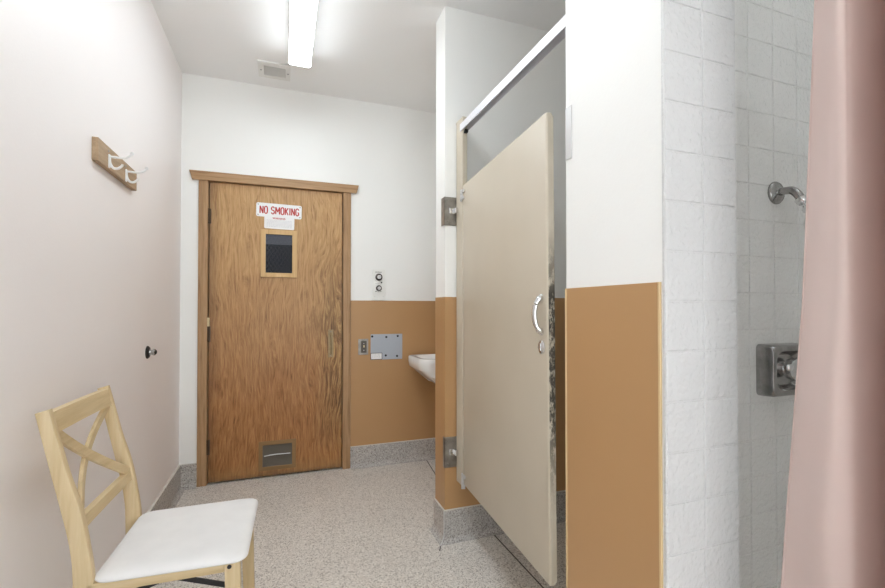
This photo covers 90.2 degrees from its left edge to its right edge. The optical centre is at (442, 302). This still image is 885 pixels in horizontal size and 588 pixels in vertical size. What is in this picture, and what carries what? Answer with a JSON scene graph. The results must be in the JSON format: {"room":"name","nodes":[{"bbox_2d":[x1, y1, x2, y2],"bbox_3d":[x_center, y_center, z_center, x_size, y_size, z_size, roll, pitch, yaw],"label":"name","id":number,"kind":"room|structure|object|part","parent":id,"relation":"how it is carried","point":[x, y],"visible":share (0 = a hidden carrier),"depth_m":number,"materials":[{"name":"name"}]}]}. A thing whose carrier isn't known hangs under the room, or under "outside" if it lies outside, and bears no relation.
{"room":"public shower restroom","nodes":[
{"label":"public shower restroom","id":0,"kind":"room"},
{"bbox_2d":[0,0,181,587],"bbox_3d":[-1.001,-0.182,0.713,0.120,2.744,4.857,0,-1,-20],"label":"wall","id":1,"kind":"structure","parent":0,"point":[90,263],"depth_m":1.48,"materials":[{"name":"white paint"}]},
{"bbox_2d":[92,136,147,190],"bbox_3d":[-1.266,-0.543,1.778,0.101,0.085,0.436,0,-1,-20],"label":"coat rack","id":2,"kind":"object","parent":1,"relation":"attached to","point":[103,155],"visible":1,"depth_m":1.68,"materials":[{"name":"brown wood"}]},
{"bbox_2d":[145,346,156,358],"bbox_3d":[-1.457,0.248,2.209,0.042,0.064,0.064,0,-1,-20],"label":"door stop","id":3,"kind":"object","parent":1,"relation":"attached to","point":[148,351],"visible":1,"depth_m":2.20,"materials":[{"name":"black metal"}]},
{"bbox_3d":[-1.455,0.248,2.210,0.028,0.033,0.033,0,-1,-20],"label":"stem","id":4,"kind":"part","parent":3,"relation":"part of","materials":[{"name":"silver metal"}]},
{"bbox_2d":[147,464,184,512],"bbox_3d":[-0.925,1.112,0.724,0.042,0.157,4.617,0,-1,-20],"label":"baseboard","id":5,"kind":"structure","parent":1,"relation":"attached to","point":[170,495],"depth_m":2.62,"materials":[{"name":"grey stone"}]},
{"bbox_2d":[266,234,291,272],"bbox_3d":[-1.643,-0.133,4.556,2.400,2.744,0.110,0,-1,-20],"label":"window","id":6,"kind":"structure","parent":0,"point":[287,261],"depth_m":4.50,"materials":[{"name":"grey glass"}]},
{"bbox_2d":[179,73,435,463],"bbox_3d":[-0.760,-0.149,3.318,2.101,2.744,0.120,0,-1,-20],"label":"wall","id":7,"kind":"structure","parent":0,"point":[229,126],"depth_m":3.24,"materials":[{"name":"white paint"}]},
{"bbox_2d":[181,463,196,489],"bbox_3d":[-1.667,1.139,2.888,0.092,0.157,0.042,0,-1,-20],"label":"baseboard","id":8,"kind":"structure","parent":7,"relation":"attached to","point":[188,471],"depth_m":2.90,"materials":[{"name":"grey stone"}]},
{"bbox_2d":[189,170,358,486],"bbox_3d":[-1.171,0.173,3.146,1.115,2.097,0.136,0,-1,-20],"label":"door","id":9,"kind":"structure","parent":7,"relation":"in","point":[274,349],"depth_m":3.09,"materials":[{"name":"brown wood"}]},
{"bbox_3d":[-1.600,0.199,2.938,0.056,2.038,0.016,0,-1,-20],"label":"casing","id":10,"kind":"part","parent":9,"relation":"part of","materials":[{"name":"brown wood"}]},
{"bbox_2d":[258,439,295,471],"bbox_3d":[-1.163,1.069,3.104,0.246,0.202,0.032,0,-1,-20],"label":"vent grille","id":11,"kind":"object","parent":9,"relation":"attached to","point":[274,455],"depth_m":3.10,"materials":[{"name":"brown"}]},
{"bbox_2d":[256,202,301,218],"bbox_3d":[-1.155,-0.649,3.119,0.303,0.101,0.005,0,-1,-20],"label":"sign","id":12,"kind":"object","parent":9,"relation":"attached to","point":[262,209],"visible":1,"depth_m":3.12,"materials":[{"name":"white plastic"}]},
{"bbox_2d":[264,217,293,229],"bbox_3d":[-1.155,-0.562,3.120,0.201,0.087,0.002,0,-1,-20],"label":"notice","id":13,"kind":"object","parent":9,"relation":"attached to","point":[269,222],"visible":1,"depth_m":3.12,"materials":[{"name":"white paper"}]},
{"bbox_3d":[-0.819,0.299,3.229,0.037,0.203,0.004,0,-1,-20],"label":"pull plate","id":14,"kind":"part","parent":9,"relation":"part of","materials":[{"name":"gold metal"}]},
{"bbox_3d":[-0.708,0.203,3.260,0.054,2.038,0.016,0,-1,-20],"label":"casing","id":15,"kind":"part","parent":9,"relation":"part of","materials":[{"name":"brown wood"}]},
{"bbox_2d":[373,269,384,299],"bbox_3d":[-0.479,-0.137,3.336,0.096,0.233,0.036,0,-1,-20],"label":"timer","id":16,"kind":"object","parent":7,"relation":"attached to","point":[378,274],"visible":1,"depth_m":3.34,"materials":[{"name":"white plastic"}]},
{"bbox_2d":[350,300,434,446],"bbox_3d":[-0.264,0.529,3.422,0.890,1.086,0.004,0,-1,-20],"label":"wainscot","id":17,"kind":"structure","parent":7,"relation":"attached to","point":[390,401],"depth_m":3.38,"materials":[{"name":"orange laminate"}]},
{"bbox_2d":[358,339,367,354],"bbox_3d":[-0.592,0.331,3.294,0.076,0.118,0.019,0,-1,-20],"label":"wall outlet","id":18,"kind":"object","parent":17,"relation":"attached to","point":[362,343],"visible":1,"depth_m":3.29,"materials":[{"name":"metal"}]},
{"bbox_2d":[361,341,366,352],"bbox_3d":[-0.589,0.331,3.297,0.042,0.088,0.004,0,-1,-20],"label":"receptacle","id":19,"kind":"object","parent":18,"relation":"attached to","point":[363,343],"depth_m":3.29,"materials":[{"name":"grey"}]},
{"bbox_2d":[370,334,401,359],"bbox_3d":[-0.426,0.336,3.360,0.247,0.193,0.007,0,-1,-20],"label":"access panel","id":20,"kind":"object","parent":17,"relation":"attached to","point":[383,346],"visible":1,"depth_m":3.36,"materials":[{"name":"grey metal"}]},
{"bbox_3d":[-0.500,0.405,3.331,0.081,0.043,0.001,0,-1,-20],"label":"label plate","id":21,"kind":"part","parent":20,"relation":"part of","materials":[{"name":"white plastic"}]},
{"bbox_2d":[350,438,434,469],"bbox_3d":[-0.258,1.146,3.396,0.891,0.157,0.042,0,-1,-20],"label":"baseboard","id":22,"kind":"structure","parent":7,"relation":"attached to","point":[381,454],"depth_m":3.36,"materials":[{"name":"grey stone"}]},
{"bbox_2d":[151,459,565,587],"bbox_3d":[0.140,1.255,1.894,3.081,0.100,6.337,0,-1,-20],"label":"floor","id":23,"kind":"structure","parent":0,"point":[338,527],"depth_m":2.27,"materials":[{"name":"grey stone"}]},
{"bbox_2d":[35,385,257,587],"bbox_3d":[-0.859,0.738,1.375,0.499,0.921,0.428,0,-1,-18],"label":"folding chair","id":24,"kind":"object","parent":23,"relation":"on","point":[187,543],"visible":1,"depth_m":1.27,"materials":[{"name":"brown wood"}]},
{"bbox_3d":[-0.977,0.735,1.141,0.128,0.921,0.022,0,-1,-18],"label":"post","id":25,"kind":"part","parent":24,"relation":"part of","materials":[{"name":"brown wood"}]},
{"bbox_3d":[-1.072,0.313,1.310,0.034,0.053,0.352,0,-1,-18],"label":"rail","id":26,"kind":"part","parent":24,"relation":"part of","materials":[{"name":"brown wood"}]},
{"bbox_3d":[-1.010,0.584,1.327,0.025,0.029,0.352,0,-1,-18],"label":"rail","id":27,"kind":"part","parent":24,"relation":"part of","materials":[{"name":"brown wood"}]},
{"bbox_3d":[-1.093,0.740,1.492,0.128,0.921,0.022,0,-1,-18],"label":"post","id":28,"kind":"part","parent":24,"relation":"part of","materials":[{"name":"brown wood"}]},
{"bbox_3d":[-0.775,0.750,1.205,0.325,0.028,0.018,0,-1,-18],"label":"rail","id":29,"kind":"part","parent":24,"relation":"part of","materials":[{"name":"brown wood"}]},
{"bbox_2d":[94,498,257,582],"bbox_3d":[-0.801,0.726,1.394,0.377,0.026,0.428,0,-1,-18],"label":"cushion","id":30,"kind":"object","parent":24,"relation":"on","point":[165,543],"depth_m":1.31,"materials":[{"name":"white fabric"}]},
{"bbox_3d":[-0.595,0.967,1.261,0.054,0.461,0.024,0,-1,-18],"label":"leg","id":31,"kind":"part","parent":24,"relation":"part of","materials":[{"name":"brown wood"}]},
{"bbox_3d":[-0.714,0.971,1.618,0.054,0.461,0.024,0,-1,-18],"label":"leg","id":32,"kind":"part","parent":24,"relation":"part of","materials":[{"name":"brown wood"}]},
{"bbox_2d":[494,535,543,587],"bbox_3d":[0.438,1.204,1.826,0.006,0.001,0.986,0,-1,-20],"label":"floor strip","id":33,"kind":"object","parent":23,"relation":"on","point":[494,535],"visible":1,"depth_m":2.04,"materials":[{"name":"grey metal"}]},
{"bbox_2d":[151,0,565,112],"bbox_3d":[0.140,-1.589,1.929,3.081,0.100,6.337,0,-1,-20],"label":"ceiling","id":34,"kind":"structure","parent":0,"point":[383,52],"depth_m":2.56,"materials":[{"name":"white paint"}]},
{"bbox_2d":[257,59,290,80],"bbox_3d":[-1.103,-1.520,2.891,0.198,0.013,0.200,0,-1,-20],"label":"ceiling vent","id":35,"kind":"object","parent":34,"relation":"in","point":[268,69],"visible":1,"depth_m":2.88,"materials":[{"name":"white metal"}]},
{"bbox_2d":[288,0,317,67],"bbox_3d":[-0.563,-1.495,1.836,0.133,0.090,1.812,0,-1,-20],"label":"ceiling light","id":36,"kind":"object","parent":34,"relation":"attached to","point":[302,12],"visible":1,"depth_m":2.35,"materials":[{"name":"white plastic"}]},
{"bbox_2d":[436,6,565,297],"bbox_3d":[0.658,-0.158,2.568,1.421,2.744,0.145,0,-1,-20],"label":"wall","id":37,"kind":"structure","parent":0,"point":[475,52],"depth_m":2.36,"materials":[{"name":"white paint"}]},
{"bbox_2d":[441,197,457,225],"bbox_3d":[0.036,-0.471,2.267,0.098,0.145,0.047,0,-1,13],"label":"wall bracket","id":38,"kind":"object","parent":37,"relation":"attached to","point":[449,210],"visible":0.97,"depth_m":2.26,"materials":[{"name":"metal"}]},
{"bbox_2d":[429,490,565,545],"bbox_3d":[0.645,1.135,2.524,1.465,0.158,0.189,0,-1,-20],"label":"baseboard","id":39,"kind":"structure","parent":37,"relation":"attached to","point":[461,524],"depth_m":2.28,"materials":[{"name":"grey stone"}]},
{"bbox_2d":[435,297,565,509],"bbox_3d":[0.657,0.518,2.557,1.425,1.086,0.149,0,-1,-20],"label":"wainscot","id":40,"kind":"structure","parent":37,"relation":"attached to","point":[449,493],"depth_m":2.29,"materials":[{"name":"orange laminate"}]},
{"bbox_2d":[443,436,457,467],"bbox_3d":[0.041,0.763,2.241,0.078,0.155,0.045,0,-1,-3],"label":"wall bracket","id":41,"kind":"object","parent":40,"relation":"attached to","point":[450,452],"visible":0.98,"depth_m":2.25,"materials":[{"name":"metal"}]},
{"bbox_2d":[565,0,663,587],"bbox_3d":[1.091,-0.173,1.369,1.421,2.744,0.349,0,-1,-20],"label":"wall partition","id":42,"kind":"structure","parent":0,"point":[614,169],"depth_m":1.11,"materials":[{"name":"white paint"}]},
{"bbox_2d":[456,14,565,585],"bbox_3d":[0.215,-0.013,1.778,0.122,1.843,1.018,0,-1,-20],"label":"stall","id":43,"kind":"object","parent":42,"relation":"attached to","point":[506,392],"visible":0.97,"depth_m":1.63,"materials":[{"name":"beige metal"}]},
{"bbox_3d":[0.098,-0.008,2.230,0.027,1.835,0.084,0,-1,-20],"label":"post","id":44,"kind":"part","parent":43,"relation":"part of","materials":[{"name":"beige metal"}]},
{"bbox_3d":[0.266,-0.885,1.776,0.035,0.038,0.960,0,-1,-20],"label":"head rail","id":45,"kind":"part","parent":43,"relation":"part of","materials":[{"name":"silver metal"}]},
{"bbox_3d":[0.305,0.038,1.408,0.040,0.134,0.029,0,-1,-16],"label":"pull handle","id":46,"kind":"part","parent":43,"relation":"part of","materials":[{"name":"silver metal"}]},
{"bbox_3d":[0.314,0.142,1.408,0.008,0.046,0.041,0,-1,-16],"label":"latch plate","id":47,"kind":"part","parent":43,"relation":"part of","materials":[{"name":"silver metal"}]},
{"bbox_2d":[565,288,567,587],"bbox_3d":[0.361,0.578,1.279,0.005,1.239,0.007,0,-1,-20],"label":"strip","id":48,"kind":"object","parent":42,"relation":"attached to","point":[566,288],"visible":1,"depth_m":1.28,"materials":[{"name":"brown"}]},
{"bbox_2d":[565,105,571,160],"bbox_3d":[0.390,-0.493,1.292,0.053,0.154,0.034,0,-1,-20],"label":"strike plate","id":49,"kind":"object","parent":42,"relation":"attached to","point":[568,111],"visible":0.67,"depth_m":1.28,"materials":[{"name":"silver metal"}]},
{"bbox_2d":[567,282,658,587],"bbox_3d":[0.419,0.566,1.120,0.004,1.219,0.343,0,-1,-20],"label":"wainscot","id":50,"kind":"structure","parent":42,"relation":"attached to","point":[613,452],"depth_m":1.10,"materials":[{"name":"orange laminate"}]},
{"bbox_2d":[657,282,662,587],"bbox_3d":[0.476,0.574,0.960,0.006,1.239,0.006,0,-1,-20],"label":"strip","id":51,"kind":"object","parent":42,"relation":"attached to","point":[658,283],"visible":1,"depth_m":0.96,"materials":[{"name":"brown"}]},
{"bbox_2d":[661,0,738,587],"bbox_3d":[0.584,-0.178,0.996,0.218,2.744,0.009,0,-1,-20],"label":"tiling","id":52,"kind":"structure","parent":42,"relation":"attached to","point":[700,375],"depth_m":0.99,"materials":[{"name":"white tile"}]},
{"bbox_2d":[733,0,738,587],"bbox_3d":[0.651,-0.177,1.118,0.009,2.744,0.193,0,-1,-20],"label":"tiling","id":53,"kind":"structure","parent":42,"relation":"attached to","point":[734,0],"depth_m":1.03,"materials":[{"name":"white tile"}]},
{"bbox_2d":[735,0,813,587],"bbox_3d":[1.182,-0.173,1.417,1.191,2.744,0.009,0,-1,-20],"label":"tiling","id":54,"kind":"structure","parent":42,"relation":"attached to","point":[774,38],"depth_m":1.34,"materials":[{"name":"white tile"}]},
{"bbox_2d":[756,343,798,396],"bbox_3d":[1.032,0.201,1.317,0.172,0.154,0.068,0,-1,-20],"label":"shower valve","id":55,"kind":"object","parent":54,"relation":"attached to","point":[776,363],"visible":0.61,"depth_m":1.30,"materials":[{"name":"silver metal"}]},
{"bbox_3d":[1.038,0.197,1.306,0.066,0.066,0.044,0,-1,-20],"label":"valve knob","id":56,"kind":"part","parent":55,"relation":"part of","materials":[{"name":"silver metal"}]},
{"bbox_2d":[768,182,805,228],"bbox_3d":[1.050,-0.289,1.291,0.070,0.168,0.140,0,-1,-20],"label":"shower fixture","id":57,"kind":"object","parent":54,"relation":"attached to","point":[777,192],"visible":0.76,"depth_m":1.33,"materials":[{"name":"silver metal"}]},
{"bbox_3d":[0.380,-0.152,3.105,0.100,2.744,1.054,0,-1,-20],"label":"wall","id":58,"kind":"structure","parent":0,"visible":0},
{"bbox_2d":[408,354,434,382],"bbox_3d":[0.012,0.530,3.267,0.476,0.266,0.390,0,-1,-20],"label":"sink","id":59,"kind":"object","parent":58,"relation":"attached to","point":[424,364],"visible":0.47,"depth_m":3.08,"materials":[{"name":"white ceramic"}]},
{"bbox_3d":[0.817,-0.842,0.561,0.025,0.025,0.982,0,-1,-20],"label":"curtain rod","id":60,"kind":"object","parent":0,"visible":0},
{"bbox_2d":[781,0,884,587],"bbox_3d":[0.772,0.115,0.712,0.202,1.890,0.467,0,-1,-4],"label":"shower curtain","id":61,"kind":"object","parent":60,"relation":"hanging from","point":[834,532],"visible":1,"depth_m":0.77,"materials":[{"name":"pink fabric"}]}
]}

